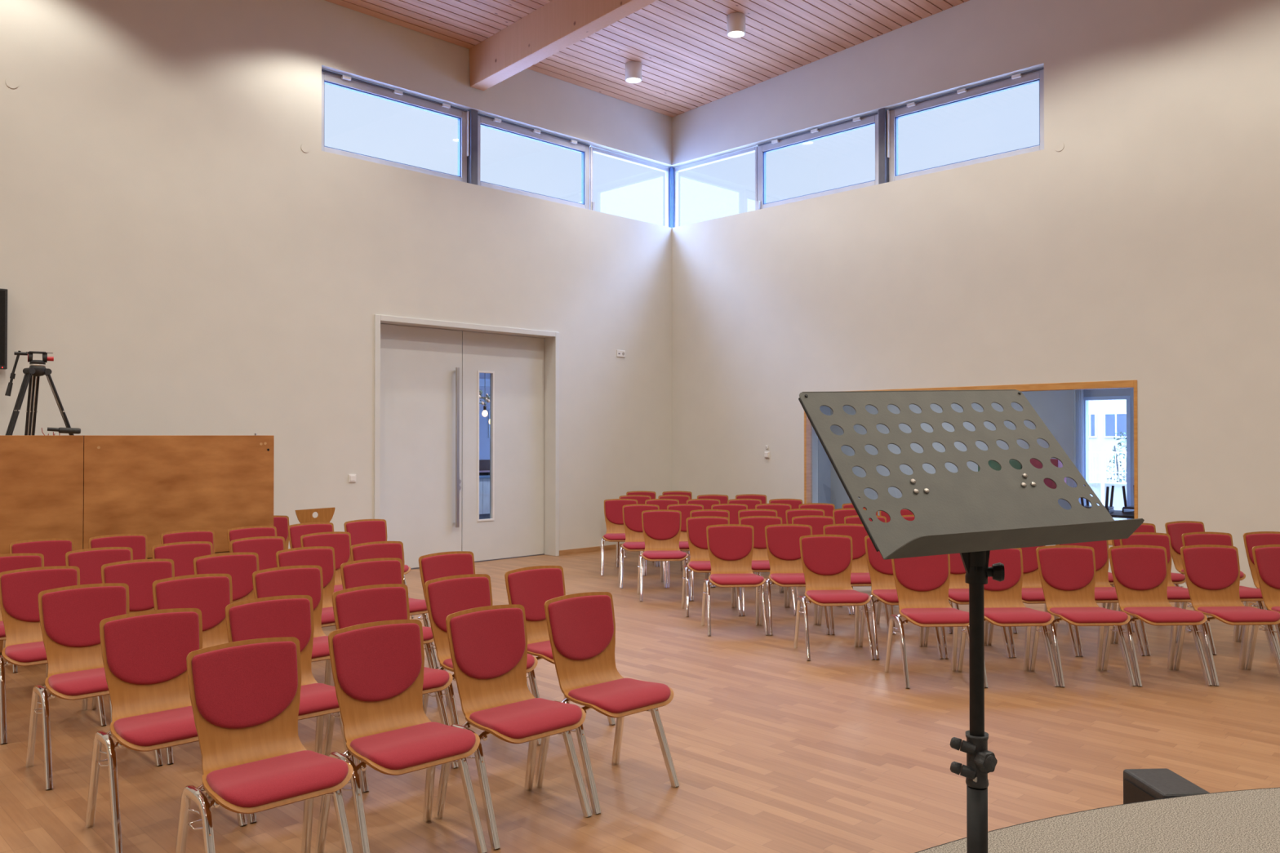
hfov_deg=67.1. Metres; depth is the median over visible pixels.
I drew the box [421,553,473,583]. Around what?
cushion
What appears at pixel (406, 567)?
seat cushion
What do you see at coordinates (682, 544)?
seat cushion
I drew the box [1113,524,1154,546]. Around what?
cushion
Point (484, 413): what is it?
pendant bulb
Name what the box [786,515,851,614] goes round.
upholstered chair
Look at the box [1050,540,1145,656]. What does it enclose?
upholstered chair
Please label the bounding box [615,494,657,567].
upholstered chair
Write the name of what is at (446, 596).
cushion
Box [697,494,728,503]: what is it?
upholstered chair
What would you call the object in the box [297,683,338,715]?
seat cushion
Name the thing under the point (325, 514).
wooden chair
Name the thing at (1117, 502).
wall
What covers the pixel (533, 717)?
seat cushion
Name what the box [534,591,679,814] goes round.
upholstered chair
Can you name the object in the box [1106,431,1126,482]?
young conifer
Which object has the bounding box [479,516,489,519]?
countertop
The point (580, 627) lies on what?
cushion
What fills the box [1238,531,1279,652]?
upholstered chair
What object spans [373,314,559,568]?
door
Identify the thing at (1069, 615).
seat cushion
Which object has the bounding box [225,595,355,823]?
upholstered chair
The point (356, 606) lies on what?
cushion
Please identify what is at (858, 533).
cushion
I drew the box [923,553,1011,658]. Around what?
upholstered chair
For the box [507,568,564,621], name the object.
cushion
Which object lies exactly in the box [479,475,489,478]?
countertop
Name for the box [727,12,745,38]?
ceiling lamp
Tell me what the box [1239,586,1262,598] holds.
seat cushion
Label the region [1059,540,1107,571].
cushion
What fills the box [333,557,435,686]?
upholstered chair
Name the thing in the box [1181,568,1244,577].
seat cushion
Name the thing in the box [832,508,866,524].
upholstered chair
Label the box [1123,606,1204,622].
seat cushion
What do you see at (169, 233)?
wall
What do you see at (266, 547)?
upholstered chair
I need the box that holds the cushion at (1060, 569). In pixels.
[1038,547,1093,591]
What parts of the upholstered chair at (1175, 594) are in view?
leg, leg, leg, leg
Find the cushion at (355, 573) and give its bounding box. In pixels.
[342,560,401,589]
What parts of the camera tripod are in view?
leg, leg, leg rod, tripod crown, camera plate, brake knob, leg rod, leg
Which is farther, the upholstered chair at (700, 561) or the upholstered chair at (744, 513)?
the upholstered chair at (744, 513)
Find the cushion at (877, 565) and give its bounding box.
[866,537,893,574]
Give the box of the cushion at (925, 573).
[893,554,948,591]
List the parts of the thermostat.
control knob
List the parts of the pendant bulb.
bulb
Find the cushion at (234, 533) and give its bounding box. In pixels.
[229,528,275,541]
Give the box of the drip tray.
[479,470,489,472]
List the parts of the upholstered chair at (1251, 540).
leg, leg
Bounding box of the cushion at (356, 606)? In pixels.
[335,586,407,629]
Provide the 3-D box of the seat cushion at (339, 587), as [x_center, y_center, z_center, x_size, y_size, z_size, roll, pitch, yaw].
[-2.180,1.200,7.077,0.422,0.053,0.304,0,-1,-43]
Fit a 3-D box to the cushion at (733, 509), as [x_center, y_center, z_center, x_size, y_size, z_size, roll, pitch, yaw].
[0.961,0.982,10.334,0.365,0.276,0.078,0,-1,-4]
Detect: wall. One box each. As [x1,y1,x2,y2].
[0,0,678,550]
[479,373,1133,519]
[671,0,1279,588]
[1088,482,1126,520]
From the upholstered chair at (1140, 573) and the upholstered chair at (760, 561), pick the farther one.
the upholstered chair at (760, 561)
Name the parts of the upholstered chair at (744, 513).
leg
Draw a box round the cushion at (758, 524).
[741,517,780,548]
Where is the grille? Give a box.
[1123,778,1156,804]
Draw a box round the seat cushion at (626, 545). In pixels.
[622,542,644,549]
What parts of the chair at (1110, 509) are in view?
leg, seat, leg, rail, leg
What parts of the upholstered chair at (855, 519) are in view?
leg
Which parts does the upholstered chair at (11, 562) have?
leg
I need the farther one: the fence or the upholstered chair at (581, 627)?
the fence
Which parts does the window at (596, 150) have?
handle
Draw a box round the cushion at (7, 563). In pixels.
[0,555,41,573]
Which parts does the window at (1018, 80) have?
opener rail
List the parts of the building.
pane, pane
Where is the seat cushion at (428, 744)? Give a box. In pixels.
[350,721,475,769]
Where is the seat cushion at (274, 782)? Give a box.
[205,750,348,808]
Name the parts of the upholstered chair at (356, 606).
leg, leg, leg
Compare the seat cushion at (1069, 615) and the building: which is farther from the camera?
the building
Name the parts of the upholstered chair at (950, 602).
leg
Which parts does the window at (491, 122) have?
opener rail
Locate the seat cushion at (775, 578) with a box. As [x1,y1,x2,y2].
[770,573,805,584]
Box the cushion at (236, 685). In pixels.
[191,641,297,728]
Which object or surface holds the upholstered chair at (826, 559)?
on the floor
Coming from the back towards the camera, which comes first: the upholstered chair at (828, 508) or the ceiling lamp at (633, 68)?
the ceiling lamp at (633, 68)
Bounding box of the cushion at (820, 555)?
[801,536,850,575]
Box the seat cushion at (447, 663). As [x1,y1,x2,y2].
[443,653,534,669]
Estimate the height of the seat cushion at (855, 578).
0.053 m
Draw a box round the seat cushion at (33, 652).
[4,641,47,662]
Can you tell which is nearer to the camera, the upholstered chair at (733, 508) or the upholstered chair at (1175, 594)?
the upholstered chair at (1175, 594)
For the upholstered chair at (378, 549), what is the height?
0.837 m
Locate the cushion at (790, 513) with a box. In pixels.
[786,510,823,524]
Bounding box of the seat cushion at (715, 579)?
[710,573,764,585]
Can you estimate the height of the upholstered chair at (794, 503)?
0.837 m
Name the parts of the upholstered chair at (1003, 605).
leg, leg, leg, leg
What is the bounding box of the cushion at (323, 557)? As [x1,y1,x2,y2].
[278,548,333,587]
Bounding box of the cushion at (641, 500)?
[620,496,649,504]
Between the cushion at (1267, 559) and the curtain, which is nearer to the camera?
the cushion at (1267, 559)
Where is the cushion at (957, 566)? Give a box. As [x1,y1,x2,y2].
[949,553,965,573]
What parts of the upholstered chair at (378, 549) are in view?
leg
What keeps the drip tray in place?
on the coffee machine
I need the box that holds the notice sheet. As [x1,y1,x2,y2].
[488,409,489,438]
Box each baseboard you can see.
[559,543,622,555]
[1113,584,1263,607]
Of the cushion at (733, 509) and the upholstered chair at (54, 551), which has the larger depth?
the cushion at (733, 509)
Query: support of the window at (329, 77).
in the wall at (169, 233)
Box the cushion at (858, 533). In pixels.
[825,525,868,559]
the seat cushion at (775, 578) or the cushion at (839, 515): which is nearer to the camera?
the seat cushion at (775, 578)
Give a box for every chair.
[0,553,48,678]
[0,565,106,744]
[1,538,74,673]
[25,582,163,790]
[65,546,133,585]
[84,608,247,852]
[88,533,147,559]
[91,559,174,723]
[151,541,213,577]
[151,573,232,764]
[160,529,215,554]
[175,636,353,852]
[193,552,258,603]
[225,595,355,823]
[226,525,276,552]
[230,536,285,570]
[252,565,331,685]
[273,515,288,549]
[275,546,335,627]
[288,522,333,548]
[294,507,335,523]
[300,531,351,592]
[314,619,487,852]
[323,583,458,792]
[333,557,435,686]
[343,519,413,617]
[350,541,439,668]
[418,551,475,706]
[422,573,541,745]
[434,604,592,849]
[504,565,615,724]
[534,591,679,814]
[600,498,644,576]
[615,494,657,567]
[617,504,666,588]
[622,490,656,558]
[636,509,690,601]
[642,498,684,576]
[657,494,689,566]
[662,490,692,499]
[665,503,713,587]
[681,515,741,617]
[684,498,719,554]
[687,509,741,600]
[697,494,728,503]
[701,524,768,635]
[707,503,758,587]
[728,498,761,509]
[733,508,788,599]
[734,515,796,616]
[735,493,766,503]
[752,503,791,586]
[759,524,830,635]
[768,498,802,509]
[782,508,824,599]
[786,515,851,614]
[793,534,875,661]
[798,502,835,516]
[817,524,888,635]
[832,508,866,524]
[841,502,878,515]
[844,515,888,614]
[858,535,943,659]
[875,601,952,634]
[879,509,913,522]
[884,554,968,688]
[902,515,959,609]
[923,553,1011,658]
[948,600,1008,632]
[956,547,1059,688]
[986,546,1079,657]
[1012,604,1047,633]
[1029,545,1135,687]
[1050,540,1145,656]
[1055,544,1114,632]
[1080,485,1114,513]
[1101,545,1212,686]
[1106,523,1191,631]
[1113,532,1204,655]
[1121,484,1133,512]
[1164,520,1249,626]
[1173,544,1279,685]
[1176,532,1273,654]
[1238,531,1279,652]
[1244,544,1279,670]
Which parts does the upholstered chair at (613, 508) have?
leg, leg, leg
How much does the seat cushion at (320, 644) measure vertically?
0.053 m
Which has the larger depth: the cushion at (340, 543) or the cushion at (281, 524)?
the cushion at (281, 524)
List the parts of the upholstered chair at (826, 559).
leg, leg, leg, leg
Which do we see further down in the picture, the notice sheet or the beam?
the notice sheet
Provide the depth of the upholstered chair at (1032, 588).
7.13 m
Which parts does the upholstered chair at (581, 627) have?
leg, leg, leg, leg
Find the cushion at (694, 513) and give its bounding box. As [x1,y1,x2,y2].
[691,511,728,517]
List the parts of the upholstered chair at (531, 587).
leg, leg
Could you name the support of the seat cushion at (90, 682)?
on the upholstered chair at (70, 617)
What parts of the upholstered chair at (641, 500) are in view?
leg, leg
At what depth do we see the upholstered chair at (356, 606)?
4.61 m
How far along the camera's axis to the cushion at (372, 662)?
3.74 m
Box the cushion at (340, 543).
[302,533,350,569]
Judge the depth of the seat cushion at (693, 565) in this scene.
8.32 m
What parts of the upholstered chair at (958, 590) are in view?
leg, leg, leg, leg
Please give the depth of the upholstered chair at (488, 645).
3.99 m
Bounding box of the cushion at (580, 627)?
[547,595,613,660]
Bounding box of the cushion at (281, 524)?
[273,517,288,541]
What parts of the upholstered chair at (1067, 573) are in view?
leg, leg, leg, leg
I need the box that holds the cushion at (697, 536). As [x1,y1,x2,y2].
[688,518,728,549]
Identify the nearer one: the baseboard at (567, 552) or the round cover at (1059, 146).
the round cover at (1059, 146)
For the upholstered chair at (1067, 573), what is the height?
0.837 m
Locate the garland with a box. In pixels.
[479,390,489,404]
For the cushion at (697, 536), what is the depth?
8.70 m
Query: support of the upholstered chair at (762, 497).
on the floor
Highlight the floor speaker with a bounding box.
[1123,768,1209,804]
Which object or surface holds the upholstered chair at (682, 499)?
on the floor
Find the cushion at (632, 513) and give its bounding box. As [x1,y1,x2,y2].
[623,505,657,532]
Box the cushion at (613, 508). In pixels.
[604,500,636,524]
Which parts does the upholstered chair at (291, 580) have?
leg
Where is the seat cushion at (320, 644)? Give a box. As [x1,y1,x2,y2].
[311,635,329,658]
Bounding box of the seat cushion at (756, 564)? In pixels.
[751,560,769,569]
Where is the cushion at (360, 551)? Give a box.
[352,543,403,566]
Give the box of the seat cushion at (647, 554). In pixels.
[642,550,686,559]
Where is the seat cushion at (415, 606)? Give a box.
[408,598,427,613]
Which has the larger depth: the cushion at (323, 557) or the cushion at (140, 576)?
the cushion at (323, 557)
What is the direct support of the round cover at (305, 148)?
attached to the wall at (169, 233)
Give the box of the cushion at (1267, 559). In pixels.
[1254,546,1279,589]
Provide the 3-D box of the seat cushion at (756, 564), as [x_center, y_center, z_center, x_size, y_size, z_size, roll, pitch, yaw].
[1.114,1.213,8.482,0.422,0.053,0.304,0,-1,-4]
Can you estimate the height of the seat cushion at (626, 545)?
0.053 m
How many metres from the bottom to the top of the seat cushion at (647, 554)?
0.053 m
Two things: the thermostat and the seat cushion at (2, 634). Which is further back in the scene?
the thermostat
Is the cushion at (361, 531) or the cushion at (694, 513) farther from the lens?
the cushion at (694, 513)
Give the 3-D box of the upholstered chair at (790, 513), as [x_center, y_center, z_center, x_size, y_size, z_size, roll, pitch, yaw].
[1.660,1.238,9.438,0.487,0.837,0.473,0,-1,-4]
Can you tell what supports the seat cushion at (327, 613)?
on the upholstered chair at (323, 557)
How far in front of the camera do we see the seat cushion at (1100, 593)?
6.83 m
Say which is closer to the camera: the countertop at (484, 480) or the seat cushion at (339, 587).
the seat cushion at (339, 587)
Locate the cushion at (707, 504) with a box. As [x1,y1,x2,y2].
[688,500,719,509]
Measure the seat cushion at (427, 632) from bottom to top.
0.053 m
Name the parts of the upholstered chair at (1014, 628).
leg, leg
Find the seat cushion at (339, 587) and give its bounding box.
[333,584,342,592]
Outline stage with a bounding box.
[915,787,1279,852]
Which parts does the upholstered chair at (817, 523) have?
leg, leg, leg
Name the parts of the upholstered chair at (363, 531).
leg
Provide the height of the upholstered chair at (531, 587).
0.837 m
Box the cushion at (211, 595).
[155,576,230,631]
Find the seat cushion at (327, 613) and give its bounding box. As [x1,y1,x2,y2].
[321,606,334,624]
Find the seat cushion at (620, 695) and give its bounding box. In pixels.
[568,678,671,713]
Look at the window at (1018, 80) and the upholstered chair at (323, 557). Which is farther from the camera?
the window at (1018, 80)
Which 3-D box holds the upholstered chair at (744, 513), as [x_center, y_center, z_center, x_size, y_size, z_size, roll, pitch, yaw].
[1.179,1.238,9.390,0.487,0.837,0.473,0,-1,-3]
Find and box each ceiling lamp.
[625,61,641,83]
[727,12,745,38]
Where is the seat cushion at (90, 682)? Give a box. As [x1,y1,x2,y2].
[48,667,108,695]
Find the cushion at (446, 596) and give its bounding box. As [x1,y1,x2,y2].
[427,577,490,632]
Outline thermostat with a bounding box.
[764,451,769,457]
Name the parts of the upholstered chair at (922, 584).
leg, leg, leg, leg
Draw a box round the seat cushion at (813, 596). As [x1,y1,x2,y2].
[806,590,868,603]
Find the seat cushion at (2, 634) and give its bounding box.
[0,621,5,637]
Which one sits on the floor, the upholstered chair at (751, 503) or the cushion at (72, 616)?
the upholstered chair at (751, 503)
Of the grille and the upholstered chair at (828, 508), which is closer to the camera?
the grille
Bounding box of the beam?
[469,0,657,90]
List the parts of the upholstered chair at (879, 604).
leg, leg, leg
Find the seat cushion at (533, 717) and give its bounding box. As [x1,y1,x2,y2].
[469,697,582,738]
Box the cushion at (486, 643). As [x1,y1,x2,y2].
[449,608,525,679]
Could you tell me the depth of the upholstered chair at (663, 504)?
11.15 m
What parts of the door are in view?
pull handle, vision frame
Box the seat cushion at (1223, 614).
[1197,606,1279,622]
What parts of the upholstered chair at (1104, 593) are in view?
leg, leg, leg, leg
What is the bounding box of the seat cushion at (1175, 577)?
[1170,572,1185,582]
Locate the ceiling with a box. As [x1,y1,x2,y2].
[325,0,968,117]
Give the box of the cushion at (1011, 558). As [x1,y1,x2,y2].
[983,548,1021,591]
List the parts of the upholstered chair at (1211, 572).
leg, leg, leg, leg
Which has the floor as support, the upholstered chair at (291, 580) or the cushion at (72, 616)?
the upholstered chair at (291, 580)
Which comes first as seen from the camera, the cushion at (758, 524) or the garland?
the cushion at (758, 524)
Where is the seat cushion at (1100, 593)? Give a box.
[1094,586,1117,599]
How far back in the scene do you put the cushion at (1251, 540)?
7.32 m
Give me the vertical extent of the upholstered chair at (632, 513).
0.837 m
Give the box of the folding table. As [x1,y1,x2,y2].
[1109,510,1133,519]
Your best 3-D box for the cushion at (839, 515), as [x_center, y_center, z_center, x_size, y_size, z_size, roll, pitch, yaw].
[2.130,0.975,9.673,0.365,0.276,0.078,0,-1,-4]
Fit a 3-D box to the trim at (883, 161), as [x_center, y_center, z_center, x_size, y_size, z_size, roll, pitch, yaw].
[2.994,-3.385,11.743,0.210,0.919,0.094,1,-1,-45]
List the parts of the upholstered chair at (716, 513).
leg, leg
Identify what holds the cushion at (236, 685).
on the upholstered chair at (245, 695)
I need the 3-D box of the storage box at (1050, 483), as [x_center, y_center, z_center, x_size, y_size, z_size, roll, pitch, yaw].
[5.790,0.686,13.769,0.300,0.450,0.460,1,-1,-45]
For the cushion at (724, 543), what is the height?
0.276 m
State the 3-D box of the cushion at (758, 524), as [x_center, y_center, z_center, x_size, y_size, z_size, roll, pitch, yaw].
[1.097,0.967,8.750,0.365,0.276,0.078,0,-1,-4]
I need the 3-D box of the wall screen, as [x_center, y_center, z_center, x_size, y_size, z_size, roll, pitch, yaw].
[-5.852,-0.831,7.779,1.276,0.680,0.089,1,-1,-45]
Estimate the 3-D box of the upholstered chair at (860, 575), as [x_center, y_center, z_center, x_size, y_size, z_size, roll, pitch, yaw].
[1.719,1.222,7.777,0.487,0.837,0.473,0,-1,-4]
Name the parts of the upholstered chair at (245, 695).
leg, leg, leg, leg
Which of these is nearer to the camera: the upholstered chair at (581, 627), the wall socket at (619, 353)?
the upholstered chair at (581, 627)
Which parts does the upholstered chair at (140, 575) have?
leg, leg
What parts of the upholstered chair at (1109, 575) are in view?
leg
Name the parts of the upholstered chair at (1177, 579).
leg, leg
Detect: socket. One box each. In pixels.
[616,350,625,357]
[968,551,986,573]
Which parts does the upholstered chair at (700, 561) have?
leg, leg, leg, leg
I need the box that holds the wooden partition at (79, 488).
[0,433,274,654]
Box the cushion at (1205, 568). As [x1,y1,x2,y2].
[1182,546,1238,590]
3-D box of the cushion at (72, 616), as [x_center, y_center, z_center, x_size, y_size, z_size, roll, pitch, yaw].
[-2.699,0.928,4.699,0.365,0.276,0.078,0,-1,-43]
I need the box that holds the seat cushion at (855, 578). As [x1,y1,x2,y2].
[850,573,871,584]
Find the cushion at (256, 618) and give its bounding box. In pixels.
[229,598,311,652]
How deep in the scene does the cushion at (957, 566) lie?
7.13 m
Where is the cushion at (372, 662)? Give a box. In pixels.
[332,622,422,702]
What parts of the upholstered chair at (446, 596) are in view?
leg, leg, leg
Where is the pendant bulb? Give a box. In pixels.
[481,405,488,417]
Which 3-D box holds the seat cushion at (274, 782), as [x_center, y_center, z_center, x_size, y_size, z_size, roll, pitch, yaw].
[-1.207,1.163,3.209,0.422,0.053,0.304,0,-1,-43]
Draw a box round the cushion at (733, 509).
[712,505,746,524]
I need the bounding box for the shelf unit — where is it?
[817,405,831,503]
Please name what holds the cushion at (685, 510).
on the upholstered chair at (685, 508)
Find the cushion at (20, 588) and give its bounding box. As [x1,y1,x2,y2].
[0,568,77,622]
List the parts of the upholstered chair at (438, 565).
leg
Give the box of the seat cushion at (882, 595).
[872,589,898,602]
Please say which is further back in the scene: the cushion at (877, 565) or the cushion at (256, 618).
the cushion at (877, 565)
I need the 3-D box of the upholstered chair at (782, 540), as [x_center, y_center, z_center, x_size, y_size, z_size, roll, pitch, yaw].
[1.234,1.222,7.756,0.487,0.837,0.473,0,-1,-4]
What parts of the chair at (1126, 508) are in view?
leg, seat, backrest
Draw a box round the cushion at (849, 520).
[845,516,884,524]
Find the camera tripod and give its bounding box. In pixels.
[4,350,74,435]
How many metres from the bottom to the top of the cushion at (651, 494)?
0.276 m
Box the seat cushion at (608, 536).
[603,533,625,540]
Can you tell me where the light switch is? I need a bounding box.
[348,474,355,482]
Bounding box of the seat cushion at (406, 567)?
[404,564,408,572]
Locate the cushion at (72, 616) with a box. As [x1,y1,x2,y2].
[41,586,126,647]
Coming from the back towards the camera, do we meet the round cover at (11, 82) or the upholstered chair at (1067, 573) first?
the round cover at (11, 82)
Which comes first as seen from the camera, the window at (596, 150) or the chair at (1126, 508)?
the chair at (1126, 508)
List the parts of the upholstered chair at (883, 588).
leg, leg, leg, leg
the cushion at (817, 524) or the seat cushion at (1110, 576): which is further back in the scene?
the cushion at (817, 524)
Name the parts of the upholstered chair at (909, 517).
leg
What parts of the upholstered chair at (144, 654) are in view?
leg, leg, leg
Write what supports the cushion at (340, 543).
on the upholstered chair at (340, 541)
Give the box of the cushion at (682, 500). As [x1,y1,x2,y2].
[659,496,688,503]
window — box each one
[321,69,469,182]
[477,113,591,209]
[589,146,669,226]
[674,146,757,226]
[756,111,878,209]
[804,379,1137,545]
[887,66,1044,182]
[1084,395,1130,519]
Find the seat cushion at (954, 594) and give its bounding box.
[948,588,968,601]
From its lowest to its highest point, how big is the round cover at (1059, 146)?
0.096 m
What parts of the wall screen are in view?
screen panel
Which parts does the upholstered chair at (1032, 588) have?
leg, leg, leg, leg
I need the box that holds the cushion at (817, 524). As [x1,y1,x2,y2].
[793,517,833,534]
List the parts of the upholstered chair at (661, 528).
leg, leg, leg, leg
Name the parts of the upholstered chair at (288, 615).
leg, leg, leg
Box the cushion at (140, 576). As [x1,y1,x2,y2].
[103,561,172,611]
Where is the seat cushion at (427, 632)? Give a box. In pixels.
[422,626,433,640]
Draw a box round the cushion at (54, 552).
[12,540,71,566]
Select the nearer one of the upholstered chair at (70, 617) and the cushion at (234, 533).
the upholstered chair at (70, 617)
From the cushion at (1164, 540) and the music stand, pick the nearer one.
the music stand
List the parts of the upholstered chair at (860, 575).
leg, leg, leg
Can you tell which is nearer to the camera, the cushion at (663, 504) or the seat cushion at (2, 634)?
the seat cushion at (2, 634)
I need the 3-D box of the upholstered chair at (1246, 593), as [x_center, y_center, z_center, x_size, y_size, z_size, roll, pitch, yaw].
[4.298,1.216,7.098,0.487,0.837,0.473,0,-1,-4]
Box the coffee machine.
[479,459,489,475]
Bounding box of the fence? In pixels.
[1088,450,1126,506]
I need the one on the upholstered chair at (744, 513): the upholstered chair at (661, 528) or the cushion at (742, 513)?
the cushion at (742, 513)
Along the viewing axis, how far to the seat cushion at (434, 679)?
4.47 m
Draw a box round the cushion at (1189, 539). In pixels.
[1184,533,1231,546]
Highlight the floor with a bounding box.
[0,549,1279,852]
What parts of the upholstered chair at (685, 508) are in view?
leg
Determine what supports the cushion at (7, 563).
on the upholstered chair at (11, 562)
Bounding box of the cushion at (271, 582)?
[255,568,320,610]
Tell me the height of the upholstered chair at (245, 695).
0.837 m
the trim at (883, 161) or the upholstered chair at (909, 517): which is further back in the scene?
the trim at (883, 161)
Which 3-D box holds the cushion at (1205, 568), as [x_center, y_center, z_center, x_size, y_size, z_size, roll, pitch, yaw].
[3.795,0.945,6.420,0.365,0.276,0.078,0,-1,-3]
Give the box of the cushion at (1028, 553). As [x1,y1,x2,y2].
[1020,546,1043,573]
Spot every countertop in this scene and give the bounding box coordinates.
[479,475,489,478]
[479,475,489,519]
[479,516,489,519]
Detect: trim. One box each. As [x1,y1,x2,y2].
[410,554,544,569]
[466,109,477,185]
[479,378,489,386]
[669,167,674,227]
[878,107,888,184]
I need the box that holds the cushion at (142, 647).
[103,611,199,684]
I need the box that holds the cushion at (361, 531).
[346,520,386,546]
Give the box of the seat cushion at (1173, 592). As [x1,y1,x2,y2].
[1167,586,1190,599]
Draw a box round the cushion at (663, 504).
[646,500,677,509]
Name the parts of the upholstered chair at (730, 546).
leg, leg, leg, leg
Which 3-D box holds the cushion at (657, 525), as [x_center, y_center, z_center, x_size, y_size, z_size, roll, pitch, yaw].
[0.212,0.974,9.480,0.365,0.276,0.078,0,-1,-4]
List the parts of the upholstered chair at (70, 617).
leg, leg, leg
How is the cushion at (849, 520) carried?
on the upholstered chair at (855, 519)
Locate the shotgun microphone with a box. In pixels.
[41,427,80,435]
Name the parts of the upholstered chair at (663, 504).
leg, leg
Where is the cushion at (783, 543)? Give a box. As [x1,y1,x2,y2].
[766,525,810,559]
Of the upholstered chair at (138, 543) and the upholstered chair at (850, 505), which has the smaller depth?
the upholstered chair at (138, 543)
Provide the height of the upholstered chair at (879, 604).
0.837 m
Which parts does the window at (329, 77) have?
opener rail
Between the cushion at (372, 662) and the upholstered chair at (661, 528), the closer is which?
the cushion at (372, 662)
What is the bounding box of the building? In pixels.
[1088,399,1126,482]
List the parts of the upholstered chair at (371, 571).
leg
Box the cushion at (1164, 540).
[1121,534,1170,564]
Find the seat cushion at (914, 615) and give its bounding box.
[901,608,968,624]
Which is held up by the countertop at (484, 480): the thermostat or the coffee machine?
the coffee machine
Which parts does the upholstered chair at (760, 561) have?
leg, leg, leg, leg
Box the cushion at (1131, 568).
[1111,547,1166,590]
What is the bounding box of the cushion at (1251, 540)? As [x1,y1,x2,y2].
[1245,533,1279,564]
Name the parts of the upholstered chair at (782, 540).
leg, leg, leg, leg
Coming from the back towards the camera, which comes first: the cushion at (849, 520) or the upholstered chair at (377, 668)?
the cushion at (849, 520)
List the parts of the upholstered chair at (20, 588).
leg, leg, leg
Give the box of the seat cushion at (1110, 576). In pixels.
[1107,572,1113,582]
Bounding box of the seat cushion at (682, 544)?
[679,541,688,549]
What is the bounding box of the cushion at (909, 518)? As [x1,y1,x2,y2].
[902,516,914,520]
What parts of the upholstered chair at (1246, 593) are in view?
leg, leg, leg, leg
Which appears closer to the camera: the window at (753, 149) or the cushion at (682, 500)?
the cushion at (682, 500)
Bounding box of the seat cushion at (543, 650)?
[527,640,553,659]
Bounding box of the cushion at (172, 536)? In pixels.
[163,531,213,545]
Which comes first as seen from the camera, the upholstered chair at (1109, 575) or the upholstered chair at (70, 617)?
the upholstered chair at (70, 617)
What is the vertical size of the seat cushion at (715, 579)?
0.053 m
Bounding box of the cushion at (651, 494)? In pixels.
[626,492,654,499]
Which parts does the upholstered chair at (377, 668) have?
leg, leg, leg, leg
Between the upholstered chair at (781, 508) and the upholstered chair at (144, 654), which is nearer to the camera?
the upholstered chair at (144, 654)
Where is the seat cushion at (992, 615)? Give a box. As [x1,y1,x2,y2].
[983,607,1051,623]
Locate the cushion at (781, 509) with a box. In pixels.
[756,504,790,524]
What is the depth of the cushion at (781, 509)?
10.38 m
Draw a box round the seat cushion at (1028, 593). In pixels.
[1022,587,1044,600]
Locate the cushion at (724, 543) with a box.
[707,526,751,560]
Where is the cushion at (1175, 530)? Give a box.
[1167,522,1204,554]
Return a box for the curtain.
[1073,389,1084,487]
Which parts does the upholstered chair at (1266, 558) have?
leg, leg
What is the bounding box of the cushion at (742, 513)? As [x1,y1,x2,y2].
[739,510,776,517]
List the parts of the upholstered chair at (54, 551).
leg, leg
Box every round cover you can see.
[5,76,18,88]
[301,142,310,152]
[1054,142,1064,151]
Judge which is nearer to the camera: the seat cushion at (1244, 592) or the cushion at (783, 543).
the seat cushion at (1244, 592)
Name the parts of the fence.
post, rail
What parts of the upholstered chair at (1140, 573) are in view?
leg, leg, leg, leg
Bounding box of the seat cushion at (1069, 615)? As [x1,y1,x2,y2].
[1049,607,1128,622]
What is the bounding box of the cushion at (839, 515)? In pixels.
[834,510,857,524]
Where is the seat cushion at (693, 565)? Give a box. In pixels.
[688,560,711,570]
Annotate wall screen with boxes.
[0,288,7,369]
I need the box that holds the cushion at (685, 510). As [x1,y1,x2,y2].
[668,505,702,531]
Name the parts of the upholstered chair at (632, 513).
leg, leg, leg, leg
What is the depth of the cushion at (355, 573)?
5.69 m
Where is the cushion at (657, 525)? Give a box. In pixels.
[643,511,679,540]
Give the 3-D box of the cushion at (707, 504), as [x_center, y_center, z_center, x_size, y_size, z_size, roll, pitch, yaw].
[0.734,0.989,11.140,0.365,0.276,0.078,0,-1,-4]
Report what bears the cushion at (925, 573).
on the upholstered chair at (922, 584)
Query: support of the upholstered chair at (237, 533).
on the floor
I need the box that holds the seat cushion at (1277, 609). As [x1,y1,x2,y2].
[1271,606,1279,612]
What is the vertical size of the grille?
0.290 m
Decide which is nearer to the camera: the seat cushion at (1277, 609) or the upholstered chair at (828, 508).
the seat cushion at (1277, 609)
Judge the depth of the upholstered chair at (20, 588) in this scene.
5.23 m
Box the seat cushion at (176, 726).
[113,706,197,746]
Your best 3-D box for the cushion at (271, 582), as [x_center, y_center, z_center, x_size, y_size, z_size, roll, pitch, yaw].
[-1.948,0.934,5.362,0.365,0.276,0.078,0,-1,-42]
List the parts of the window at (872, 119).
handle, opener rail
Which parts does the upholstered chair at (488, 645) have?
leg, leg, leg, leg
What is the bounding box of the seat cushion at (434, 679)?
[422,666,449,690]
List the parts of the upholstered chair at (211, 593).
leg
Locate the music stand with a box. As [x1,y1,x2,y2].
[798,389,1144,852]
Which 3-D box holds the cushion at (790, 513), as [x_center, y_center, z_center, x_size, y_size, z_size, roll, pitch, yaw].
[1.650,0.975,9.625,0.365,0.276,0.078,0,-1,-4]
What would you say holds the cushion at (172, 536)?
on the upholstered chair at (186, 535)

